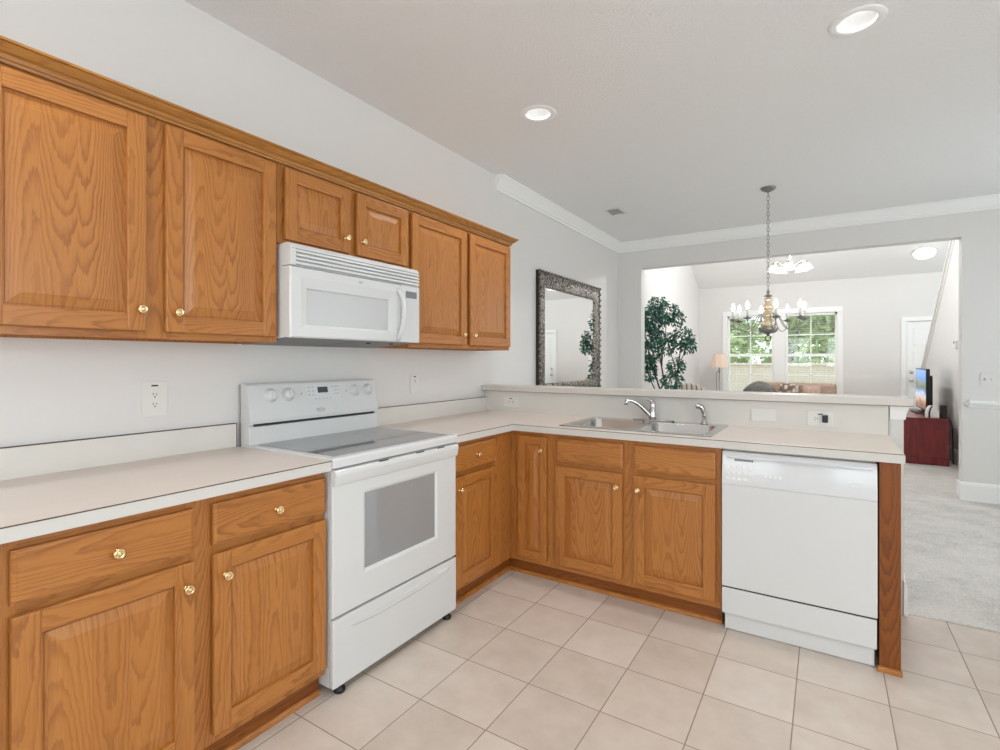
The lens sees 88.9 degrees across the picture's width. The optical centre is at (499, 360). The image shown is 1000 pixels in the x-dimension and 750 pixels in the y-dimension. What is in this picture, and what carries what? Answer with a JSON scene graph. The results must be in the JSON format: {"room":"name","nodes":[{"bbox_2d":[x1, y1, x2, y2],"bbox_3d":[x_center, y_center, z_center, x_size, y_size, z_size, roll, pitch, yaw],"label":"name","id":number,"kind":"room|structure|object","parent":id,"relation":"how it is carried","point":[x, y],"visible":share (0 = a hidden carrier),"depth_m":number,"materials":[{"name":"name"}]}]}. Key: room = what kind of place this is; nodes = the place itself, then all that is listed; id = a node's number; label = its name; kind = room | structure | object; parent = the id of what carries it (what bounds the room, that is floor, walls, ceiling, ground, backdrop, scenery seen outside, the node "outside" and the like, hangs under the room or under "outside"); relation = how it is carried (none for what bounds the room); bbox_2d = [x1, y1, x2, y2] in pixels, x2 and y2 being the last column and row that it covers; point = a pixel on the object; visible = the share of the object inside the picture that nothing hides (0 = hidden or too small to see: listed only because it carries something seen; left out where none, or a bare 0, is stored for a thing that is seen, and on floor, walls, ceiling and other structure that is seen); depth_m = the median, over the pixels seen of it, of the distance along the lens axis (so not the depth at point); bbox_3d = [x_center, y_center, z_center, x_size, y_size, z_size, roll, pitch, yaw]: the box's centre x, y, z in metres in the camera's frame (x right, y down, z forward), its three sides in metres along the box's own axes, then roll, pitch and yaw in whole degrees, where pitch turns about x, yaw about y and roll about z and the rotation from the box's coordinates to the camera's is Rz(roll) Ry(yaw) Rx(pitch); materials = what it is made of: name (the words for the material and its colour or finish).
{"room":"kitchen","nodes":[
{"label":"kitchen","id":0,"kind":"room"},
{"bbox_2d":[0,0,698,446],"bbox_3d":[0.517,-1.203,5.083,0.120,5.200,13.690,0,0,33],"label":"wall","id":1,"kind":"structure","parent":0,"point":[176,52],"depth_m":2.38,"materials":[{"name":"white paint"}]},
{"bbox_2d":[0,424,235,480],"bbox_3d":[-1.644,0.332,1.568,0.019,0.102,1.700,0,0,33],"label":"backsplash","id":2,"kind":"structure","parent":1,"relation":"attached to","point":[33,460],"depth_m":1.87,"materials":[{"name":"laminate"}]},
{"bbox_2d":[0,62,275,343],"bbox_3d":[-1.294,-0.465,1.806,0.351,0.777,0.946,0,0,33],"label":"upper cabinet","id":3,"kind":"object","parent":1,"relation":"attached to","point":[118,223],"visible":1,"depth_m":1.66,"materials":[{"name":"brown wood"}]},
{"bbox_2d":[141,381,166,416],"bbox_3d":[-1.366,0.151,2.018,0.007,0.136,0.092,0,0,33],"label":"wall outlet","id":4,"kind":"object","parent":1,"relation":"attached to","point":[153,394],"visible":1,"depth_m":2.01,"materials":[{"name":"white plastic"}]},
{"bbox_2d":[150,401,159,407],"bbox_3d":[-1.365,0.173,2.017,0.003,0.027,0.033,0,0,33],"label":"receptacle","id":5,"kind":"object","parent":4,"relation":"attached to","point":[153,404],"depth_m":2.02,"materials":[{"name":"white plastic"}]},
{"bbox_2d":[150,392,159,398],"bbox_3d":[-1.365,0.135,2.017,0.003,0.027,0.033,0,0,33],"label":"receptacle","id":6,"kind":"object","parent":4,"relation":"attached to","point":[153,395],"depth_m":2.02,"materials":[{"name":"white plastic"}]},
{"bbox_2d":[0,35,518,246],"bbox_3d":[-0.779,-0.858,2.610,0.349,0.053,2.858,0,0,33],"label":"crown molding","id":7,"kind":"structure","parent":1,"relation":"attached to","point":[13,53],"depth_m":1.85,"materials":[{"name":"brown wood"}]},
{"bbox_2d":[276,162,407,267],"bbox_3d":[-0.825,-0.674,2.540,0.351,0.358,0.795,0,0,33],"label":"upper cabinet","id":8,"kind":"object","parent":1,"relation":"attached to","point":[312,211],"visible":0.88,"depth_m":2.38,"materials":[{"name":"brown wood"}]},
{"bbox_2d":[242,242,418,347],"bbox_3d":[-0.790,-0.282,2.517,0.436,0.417,0.790,0,0,33],"label":"microwave","id":9,"kind":"object","parent":8,"relation":"attached to","point":[324,298],"visible":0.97,"depth_m":2.34,"materials":[{"name":"white plastic"},{"name":"white painted metal"},{"name":"glass"}]},
{"bbox_2d":[410,374,418,392],"bbox_3d":[-0.551,0.147,3.292,0.007,0.120,0.074,0,0,33],"label":"wall outlet","id":10,"kind":"object","parent":1,"relation":"attached to","point":[414,378],"visible":1,"depth_m":3.29,"materials":[{"name":"white plastic"}]},
{"bbox_2d":[376,397,486,425],"bbox_3d":[-0.437,0.332,3.456,0.019,0.102,1.205,0,0,33],"label":"backsplash","id":11,"kind":"structure","parent":1,"relation":"attached to","point":[390,415],"depth_m":3.38,"materials":[{"name":"laminate"}]},
{"bbox_2d":[379,210,509,350],"bbox_3d":[-0.323,-0.465,3.325,0.351,0.777,1.066,0,0,33],"label":"upper cabinet","id":12,"kind":"object","parent":1,"relation":"attached to","point":[464,277],"visible":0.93,"depth_m":3.18,"materials":[{"name":"brown wood"}]},
{"bbox_2d":[495,174,621,252],"bbox_3d":[0.766,-1.434,5.292,0.074,0.118,2.870,0,0,33],"label":"trim","id":13,"kind":"structure","parent":1,"relation":"attached to","point":[504,184],"depth_m":4.85,"materials":[{"name":"white"}]},
{"bbox_2d":[536,269,600,386],"bbox_3d":[0.751,-0.237,5.287,0.053,1.212,1.498,0,0,33],"label":"wall mirror","id":14,"kind":"object","parent":1,"relation":"attached to","point":[568,311],"visible":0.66,"depth_m":5.20,"materials":[{"name":"grey metal"}]},
{"bbox_2d":[184,0,999,241],"bbox_3d":[1.141,-1.543,1.658,4.620,0.100,8.590,0,0,33],"label":"ceiling","id":15,"kind":"structure","parent":0,"point":[675,115],"depth_m":2.82,"materials":[{"name":"white paint"}]},
{"bbox_2d":[520,105,555,122],"bbox_3d":[0.231,-1.524,3.082,0.218,0.077,0.218,0,0,33],"label":"recessed light","id":16,"kind":"object","parent":15,"relation":"in","point":[534,113],"visible":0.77,"depth_m":3.13,"materials":[{"name":"white"}]},
{"bbox_2d":[602,207,627,215],"bbox_3d":[1.148,-1.489,5.095,0.180,0.008,0.250,0,0,33],"label":"ceiling vent","id":17,"kind":"object","parent":15,"relation":"in","point":[621,211],"visible":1,"depth_m":5.09,"materials":[{"name":"white plastic"}]},
{"bbox_2d":[730,185,808,340],"bbox_3d":[2.314,-0.830,4.403,0.605,1.325,0.604,0,0,33],"label":"chandelier","id":18,"kind":"object","parent":15,"relation":"hanging from","point":[765,330],"visible":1,"depth_m":4.38,"materials":[{"name":"grey metal"}]},
{"bbox_2d":[828,4,887,37],"bbox_3d":[1.571,-1.524,2.243,0.218,0.077,0.218,0,0,33],"label":"recessed light","id":19,"kind":"object","parent":15,"relation":"in","point":[861,19],"visible":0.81,"depth_m":2.27,"materials":[{"name":"white plastic"}]},
{"bbox_2d":[238,570,999,749],"bbox_3d":[0.341,1.347,0.406,4.620,0.100,5.620,0,0,33],"label":"floor tile","id":20,"kind":"structure","parent":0,"point":[524,661],"depth_m":2.01,"materials":[{"name":"beige tile"}]},
{"bbox_2d":[0,473,325,749],"bbox_3d":[-1.164,0.859,1.720,0.649,0.874,0.942,0,0,33],"label":"base cabinet","id":21,"kind":"object","parent":20,"relation":"on","point":[200,624],"visible":0.99,"depth_m":1.49,"materials":[{"name":"brown wood"}]},
{"bbox_2d":[0,423,331,543],"bbox_3d":[-1.376,0.350,1.403,0.647,0.142,1.710,0,0,33],"label":"countertop","id":22,"kind":"structure","parent":21,"relation":"on","point":[49,487],"depth_m":1.69,"materials":[{"name":"laminate"}]},
{"bbox_2d":[241,379,458,693],"bbox_3d":[-0.690,0.700,2.442,0.647,1.192,0.775,0,0,33],"label":"range","id":23,"kind":"object","parent":20,"relation":"on","point":[389,514],"visible":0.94,"depth_m":2.32,"materials":[{"name":"white enamelled metal"},{"name":"glass"},{"name":"black plastic"}]},
{"bbox_2d":[242,427,457,468],"bbox_3d":[-0.685,0.393,2.439,0.621,0.042,0.775,0,0,33],"label":"cooktop","id":24,"kind":"object","parent":23,"relation":"in","point":[346,447],"depth_m":2.30,"materials":[{"name":"grey"}]},
{"bbox_2d":[329,443,458,618],"bbox_3d":[-0.615,0.705,2.394,0.469,0.571,0.771,0,0,33],"label":"oven","id":25,"kind":"object","parent":23,"relation":"in","point":[392,517],"depth_m":2.29,"materials":[{"name":"white metal"}]},
{"bbox_2d":[452,431,510,604],"bbox_3d":[-0.316,0.859,3.047,0.649,0.874,0.634,0,0,33],"label":"base cabinet","id":26,"kind":"object","parent":20,"relation":"on","point":[483,465],"visible":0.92,"depth_m":2.85,"materials":[{"name":"brown wood"}]},
{"bbox_2d":[509,431,554,580],"bbox_3d":[0.319,0.859,3.297,0.319,0.874,0.639,0,0,33],"label":"base cabinet","id":27,"kind":"object","parent":20,"relation":"on","point":[531,452],"visible":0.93,"depth_m":3.05,"materials":[{"name":"brown wood"}]},
{"bbox_2d":[553,434,722,623],"bbox_3d":[0.840,0.859,2.964,0.915,0.874,0.639,0,0,33],"label":"base cabinet","id":28,"kind":"object","parent":20,"relation":"on","point":[640,522],"visible":0.97,"depth_m":2.68,"materials":[{"name":"brown wood"}]},
{"bbox_2d":[376,391,904,463],"bbox_3d":[0.618,0.325,2.793,2.511,0.192,1.225,0,0,33],"label":"countertop","id":29,"kind":"structure","parent":28,"relation":"on","point":[479,417],"depth_m":2.93,"materials":[{"name":"laminate"}]},
{"bbox_2d":[504,396,517,406],"bbox_3d":[0.082,0.307,3.836,0.125,0.078,0.007,0,0,33],"label":"wall outlet","id":30,"kind":"object","parent":29,"relation":"attached to","point":[509,401],"visible":1,"depth_m":3.83,"materials":[{"name":"white plastic"}]},
{"bbox_2d":[559,416,727,436],"bbox_3d":[0.847,0.461,3.009,0.848,0.168,0.548,0,0,33],"label":"sink","id":31,"kind":"object","parent":29,"relation":"in","point":[622,424],"visible":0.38,"depth_m":3.07,"materials":[{"name":"silver metal"}]},
{"bbox_2d":[694,403,707,423],"bbox_3d":[1.201,0.315,3.044,0.077,0.124,0.043,0,0,-1],"label":"sprayer","id":32,"kind":"object","parent":31,"relation":"on","point":[700,407],"visible":1,"depth_m":3.03,"materials":[{"name":"silver metal"}]},
{"bbox_2d":[624,399,674,421],"bbox_3d":[0.935,0.306,3.214,0.303,0.141,0.119,0,0,12],"label":"faucet","id":33,"kind":"object","parent":29,"relation":"on","point":[651,413],"visible":1,"depth_m":3.19,"materials":[{"name":"silver metal"}]},
{"bbox_2d":[751,408,775,421],"bbox_3d":[1.509,0.310,2.923,0.128,0.072,0.007,0,0,33],"label":"blank plate","id":34,"kind":"object","parent":29,"relation":"attached to","point":[757,414],"visible":1,"depth_m":2.92,"materials":[{"name":"white plastic"}]},
{"bbox_2d":[807,411,833,425],"bbox_3d":[1.742,0.314,2.775,0.122,0.078,0.007,0,0,33],"label":"wall outlet","id":35,"kind":"object","parent":29,"relation":"attached to","point":[813,417],"visible":1,"depth_m":2.78,"materials":[{"name":"white plastic"}]},
{"bbox_2d":[813,415,818,420],"bbox_3d":[1.724,0.314,2.784,0.027,0.033,0.003,0,0,33],"label":"receptacle","id":36,"kind":"object","parent":35,"relation":"attached to","point":[815,417],"depth_m":2.78,"materials":[{"name":"white plastic"}]},
{"bbox_2d":[822,415,827,422],"bbox_3d":[1.752,0.313,2.749,0.027,0.040,0.024,0,0,33],"label":"plug adapter","id":37,"kind":"object","parent":35,"relation":"attached to","point":[824,417],"visible":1,"depth_m":2.74,"materials":[{"name":"black plastic"}]},
{"bbox_2d":[722,449,877,665],"bbox_3d":[1.489,0.862,2.554,0.607,0.862,0.604,0,0,33],"label":"dishwasher","id":38,"kind":"object","parent":20,"relation":"on","point":[800,532],"visible":1,"depth_m":2.29,"materials":[{"name":"white metal"}]},
{"bbox_2d":[875,462,902,677],"bbox_3d":[1.787,0.859,2.383,0.083,0.874,0.656,0,0,33],"label":"end panel","id":39,"kind":"object","parent":20,"relation":"on","point":[888,651],"visible":0.69,"depth_m":2.12,"materials":[{"name":"brown wood"}]},
{"bbox_2d":[554,414,903,614],"bbox_3d":[1.003,0.763,3.341,2.575,1.068,0.112,0,0,33],"label":"wall","id":40,"kind":"structure","parent":0,"point":[896,427],"depth_m":2.60,"materials":[{"name":"white paint"}]},
{"bbox_2d":[485,391,888,434],"bbox_3d":[0.942,0.306,3.302,2.509,0.154,0.019,0,0,33],"label":"backsplash","id":41,"kind":"structure","parent":40,"relation":"attached to","point":[859,419],"depth_m":3.09,"materials":[{"name":"laminate"}]},
{"bbox_2d":[481,384,913,406],"bbox_3d":[1.007,0.208,3.316,2.608,0.042,0.200,0,0,33],"label":"bar","id":42,"kind":"object","parent":40,"relation":"on","point":[878,400],"visible":1,"depth_m":3.02,"materials":[{"name":"laminate"}]},
{"bbox_2d":[889,406,908,419],"bbox_3d":[2.070,0.264,2.654,0.080,0.070,0.140,0,0,33],"label":"trim","id":43,"kind":"structure","parent":40,"relation":"attached to","point":[895,412],"depth_m":2.60,"materials":[{"name":"white"}]},
{"bbox_2d":[904,573,907,615],"bbox_3d":[1.010,1.206,3.338,2.591,0.174,0.141,0,0,33],"label":"baseboard","id":44,"kind":"structure","parent":40,"relation":"attached to","point":[905,583],"depth_m":2.59,"materials":[{"name":"white wood"}]},
{"bbox_2d":[618,208,999,484],"bbox_3d":[3.837,-1.253,5.114,5.440,5.100,0.140,0,0,33],"label":"wall","id":45,"kind":"structure","parent":0,"point":[977,233],"depth_m":4.79,"materials":[{"name":"white paint"}]},
{"bbox_2d":[619,193,999,252],"bbox_3d":[3.434,-1.434,5.245,4.620,0.118,0.074,0,0,33],"label":"trim","id":46,"kind":"structure","parent":45,"relation":"attached to","point":[986,202],"depth_m":5.28,"materials":[{"name":"white"}]},
{"bbox_2d":[956,479,999,504],"bbox_3d":[4.877,1.206,4.450,1.331,0.174,0.172,0,0,33],"label":"baseboard","id":47,"kind":"structure","parent":45,"relation":"attached to","point":[965,491],"depth_m":4.67,"materials":[{"name":"white wood"}]},
{"bbox_2d":[964,399,999,408],"bbox_3d":[4.840,0.392,4.364,1.302,0.074,0.044,0,0,33],"label":"trim","id":48,"kind":"structure","parent":45,"relation":"attached to","point":[973,403],"depth_m":4.64,"materials":[{"name":"white wood"}]},
{"bbox_2d":[980,373,995,385],"bbox_3d":[4.439,0.169,4.638,0.108,0.116,0.014,0,0,33],"label":"switch plate","id":49,"kind":"object","parent":45,"relation":"attached to","point":[986,379],"visible":1,"depth_m":4.64,"materials":[{"name":"white paint"}]},
{"bbox_2d":[699,272,941,395],"bbox_3d":[6.519,-1.253,9.310,5.680,5.100,0.140,0,0,33],"label":"wall","id":50,"kind":"structure","parent":0,"point":[873,307],"depth_m":9.27,"materials":[{"name":"white paint"}]},
{"bbox_2d":[728,315,772,390],"bbox_3d":[5.037,-0.113,10.258,0.830,1.580,0.080,0,0,33],"label":"window","id":51,"kind":"structure","parent":50,"relation":"in","point":[750,355],"depth_m":10.28,"materials":[{"name":"white wood"}]},
{"bbox_2d":[730,315,770,390],"bbox_3d":[5.009,-0.138,10.215,0.754,1.520,0.032,0,0,33],"label":"window blind","id":52,"kind":"object","parent":51,"relation":"attached to","point":[763,316],"visible":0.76,"depth_m":10.28,"materials":[{"name":"white"}]},
{"bbox_2d":[723,306,842,393],"bbox_3d":[5.423,-0.138,9.898,2.090,1.730,0.050,0,0,33],"label":"trim","id":53,"kind":"structure","parent":50,"relation":"attached to","point":[778,337],"depth_m":9.88,"materials":[{"name":"white wood"}]},
{"bbox_2d":[786,312,836,384],"bbox_3d":[5.911,-0.113,9.700,0.835,1.580,0.080,0,0,33],"label":"window","id":54,"kind":"structure","parent":50,"relation":"in","point":[810,334],"depth_m":9.70,"materials":[{"name":"white wood"}]},
{"bbox_2d":[788,312,834,382],"bbox_3d":[5.883,-0.138,9.656,0.759,1.520,0.032,0,0,33],"label":"window blind","id":55,"kind":"object","parent":54,"relation":"attached to","point":[831,313],"visible":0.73,"depth_m":9.63,"materials":[{"name":"white"}]},
{"bbox_2d":[901,316,931,395],"bbox_3d":[7.437,0.265,8.629,1.030,2.056,0.020,0,0,33],"label":"trim","id":56,"kind":"structure","parent":50,"relation":"attached to","point":[904,320],"depth_m":8.87,"materials":[{"name":"white wood"}]},
{"bbox_2d":[907,321,930,408],"bbox_3d":[7.442,0.302,8.637,0.872,1.973,0.110,0,0,33],"label":"door","id":57,"kind":"structure","parent":50,"relation":"in","point":[917,331],"depth_m":8.82,"materials":[{"name":"white wood"}]},
{"bbox_2d":[691,240,949,288],"bbox_3d":[5.178,-2.652,7.213,5.440,2.298,4.840,0,0,33],"label":"ceiling","id":58,"kind":"structure","parent":0,"point":[899,259],"depth_m":9.12,"materials":[{"name":"white paint"}]},
{"bbox_2d":[767,256,813,273],"bbox_3d":[4.163,-2.043,7.328,0.591,1.525,0.574,0,0,33],"label":"pendant light","id":59,"kind":"object","parent":58,"relation":"hanging from","point":[806,265],"visible":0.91,"depth_m":7.32,"materials":[{"name":"white glass"}]},
{"bbox_2d":[912,246,936,258],"bbox_3d":[6.885,-1.750,8.276,0.310,0.172,0.290,0,0,33],"label":"flush light","id":60,"kind":"object","parent":58,"relation":"attached to","point":[924,252],"visible":1,"depth_m":8.21,"materials":[{"name":"white glass"}]},
{"bbox_2d":[925,240,958,450],"bbox_3d":[5.925,-0.892,6.598,0.120,4.378,4.610,0,0,33],"label":"wall","id":61,"kind":"structure","parent":0,"point":[942,361],"depth_m":6.76,"materials":[{"name":"white paint"}]},
{"bbox_2d":[921,240,954,368],"bbox_3d":[5.933,-1.460,6.611,0.180,3.330,4.640,0,0,33],"label":"trim","id":62,"kind":"structure","parent":61,"relation":"attached to","point":[951,243],"depth_m":7.34,"materials":[{"name":"white wood"}]},
{"bbox_2d":[949,445,958,466],"bbox_3d":[5.868,1.206,6.635,0.016,0.174,4.610,0,0,33],"label":"baseboard","id":63,"kind":"structure","parent":61,"relation":"attached to","point":[956,453],"depth_m":6.42,"materials":[{"name":"white wood"}]},
{"bbox_2d":[904,460,999,632],"bbox_3d":[4.341,1.345,5.902,5.440,0.104,7.950,0,0,33],"label":"floor","id":64,"kind":"structure","parent":0,"point":[952,544],"depth_m":3.48,"materials":[{"name":"grey carpet"}]},
{"bbox_2d":[645,296,696,388],"bbox_3d":[2.243,0.208,6.876,0.797,2.171,0.557,0,0,33],"label":"artificial ficus","id":65,"kind":"object","parent":64,"relation":"on","point":[657,316],"visible":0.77,"depth_m":6.79,"materials":[{"name":"green fabric"}]},
{"bbox_2d":[672,383,705,389],"bbox_3d":[3.011,0.815,7.981,0.760,0.954,0.700,0,0,33],"label":"armchair","id":66,"kind":"object","parent":64,"relation":"on","point":[686,386],"visible":0.09,"depth_m":7.67,"materials":[{"name":"fabric"}]},
{"bbox_2d":[710,354,728,390],"bbox_3d":[4.317,0.578,10.042,0.338,1.429,0.338,0,0,33],"label":"floor lamp","id":67,"kind":"object","parent":64,"relation":"on","point":[719,361],"visible":0.85,"depth_m":9.95,"materials":[{"name":"beige fabric"}]},
{"bbox_2d":[766,382,836,393],"bbox_3d":[5.192,0.845,9.216,1.995,0.896,1.010,0,0,33],"label":"sofa","id":68,"kind":"object","parent":64,"relation":"on","point":[827,388],"visible":0.07,"depth_m":9.09,"materials":[{"name":"brown fabric"}]},
{"bbox_2d":[743,381,775,391],"bbox_3d":[4.785,0.572,9.410,0.557,0.397,0.177,0,0,33],"label":"chair","id":69,"kind":"object","parent":68,"relation":"on","point":[758,386],"visible":0.43,"depth_m":9.36,"materials":[{"name":"grey fabric"}]},
{"bbox_2d":[766,382,785,391],"bbox_3d":[5.091,0.597,9.583,0.500,0.400,0.240,0,0,33],"label":"cushion","id":70,"kind":"object","parent":68,"relation":"on","point":[775,385],"depth_m":9.44,"materials":[{"name":"brown fabric"}]},
{"bbox_2d":[779,384,799,392],"bbox_3d":[5.196,0.597,9.171,0.326,0.377,0.156,0,0,33],"label":"throw pillow","id":71,"kind":"object","parent":68,"relation":"on","point":[783,388],"visible":0.46,"depth_m":9.13,"materials":[{"name":"brown fabric"}]},
{"bbox_2d":[801,386,821,393],"bbox_3d":[5.497,0.612,8.991,0.317,0.348,0.155,0,0,33],"label":"throw pillow","id":72,"kind":"object","parent":68,"relation":"on","point":[805,389],"visible":0.45,"depth_m":8.95,"materials":[{"name":"brown fabric"}]},
{"bbox_2d":[788,382,836,393],"bbox_3d":[5.639,0.597,9.232,0.760,0.400,0.240,0,0,33],"label":"cushion","id":73,"kind":"object","parent":68,"relation":"on","point":[827,388],"depth_m":9.03,"materials":[{"name":"brown fabric"}]},
{"bbox_2d":[904,408,949,465],"bbox_3d":[5.710,1.002,7.032,0.500,0.580,1.594,0,0,33],"label":"dresser","id":74,"kind":"object","parent":64,"relation":"on","point":[926,440],"visible":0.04,"depth_m":6.37,"materials":[{"name":"red wood"}]},
{"bbox_2d":[911,368,932,413],"bbox_3d":[5.846,0.409,7.059,0.210,0.604,0.920,0,0,33],"label":"television","id":75,"kind":"object","parent":74,"relation":"on","point":[924,381],"visible":0.8,"depth_m":6.84,"materials":[{"name":"black plastic"}]},
{"bbox_2d":[925,405,938,417],"bbox_3d":[5.433,0.637,6.415,0.127,0.148,0.138,0,0,33],"label":"speaker","id":76,"kind":"object","parent":74,"relation":"on","point":[931,411],"visible":1,"depth_m":6.37},
{"bbox_2d":[939,405,946,418],"bbox_3d":[5.513,0.632,6.344,0.060,0.160,0.102,0,0,33],"label":"speaker box","id":77,"kind":"object","parent":74,"relation":"on","point":[942,408],"visible":1,"depth_m":6.31,"materials":[{"name":"black plastic"}]},
{"bbox_2d":[942,406,946,416],"bbox_3d":[5.487,0.627,6.303,0.048,0.130,0.003,0,0,33],"label":"grille","id":78,"kind":"object","parent":77,"relation":"attached to","point":[944,408],"depth_m":6.30,"materials":[{"name":"black"}]},
{"bbox_2d":[947,417,953,463],"bbox_3d":[5.564,0.990,6.337,0.129,0.597,0.122,0,0,33],"label":"power cord","id":79,"kind":"object","parent":74,"relation":"hanging from","point":[947,417],"visible":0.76,"depth_m":6.28,"materials":[{"name":"black plastic"}]},
{"label":"outside","id":80,"kind":"structure","parent":0,"visible":0},
{"bbox_3d":[14.291,1.597,22.804,32.000,0.100,30.850,0,0,33],"label":"ground","id":81,"kind":"structure","parent":80,"visible":0},
{"bbox_2d":[730,318,764,362],"bbox_3d":[7.913,-1.201,18.392,3.424,5.505,4.093,0,0,33],"label":"tree","id":82,"kind":"object","parent":81,"relation":"on","point":[742,344],"visible":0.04,"depth_m":17.61,"materials":[{"name":"green plant"}]},
{"bbox_2d":[730,363,834,390],"bbox_3d":[8.767,0.812,15.090,21.000,1.470,0.280,0,0,33],"label":"fence","id":83,"kind":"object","parent":81,"relation":"on","point":[764,368],"depth_m":15.35,"materials":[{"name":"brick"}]},
{"bbox_2d":[739,316,825,362],"bbox_3d":[11.425,-1.620,20.695,3.708,6.344,3.752,0,0,33],"label":"tree","id":84,"kind":"object","parent":81,"relation":"on","point":[791,339],"visible":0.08,"depth_m":20.44,"materials":[{"name":"green plant"}]},
{"bbox_2d":[796,315,834,363],"bbox_3d":[11.200,-1.360,16.754,3.394,5.824,3.859,0,0,33],"label":"tree","id":85,"kind":"object","parent":81,"relation":"on","point":[815,344],"visible":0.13,"depth_m":16.91,"materials":[{"name":"green plant"}]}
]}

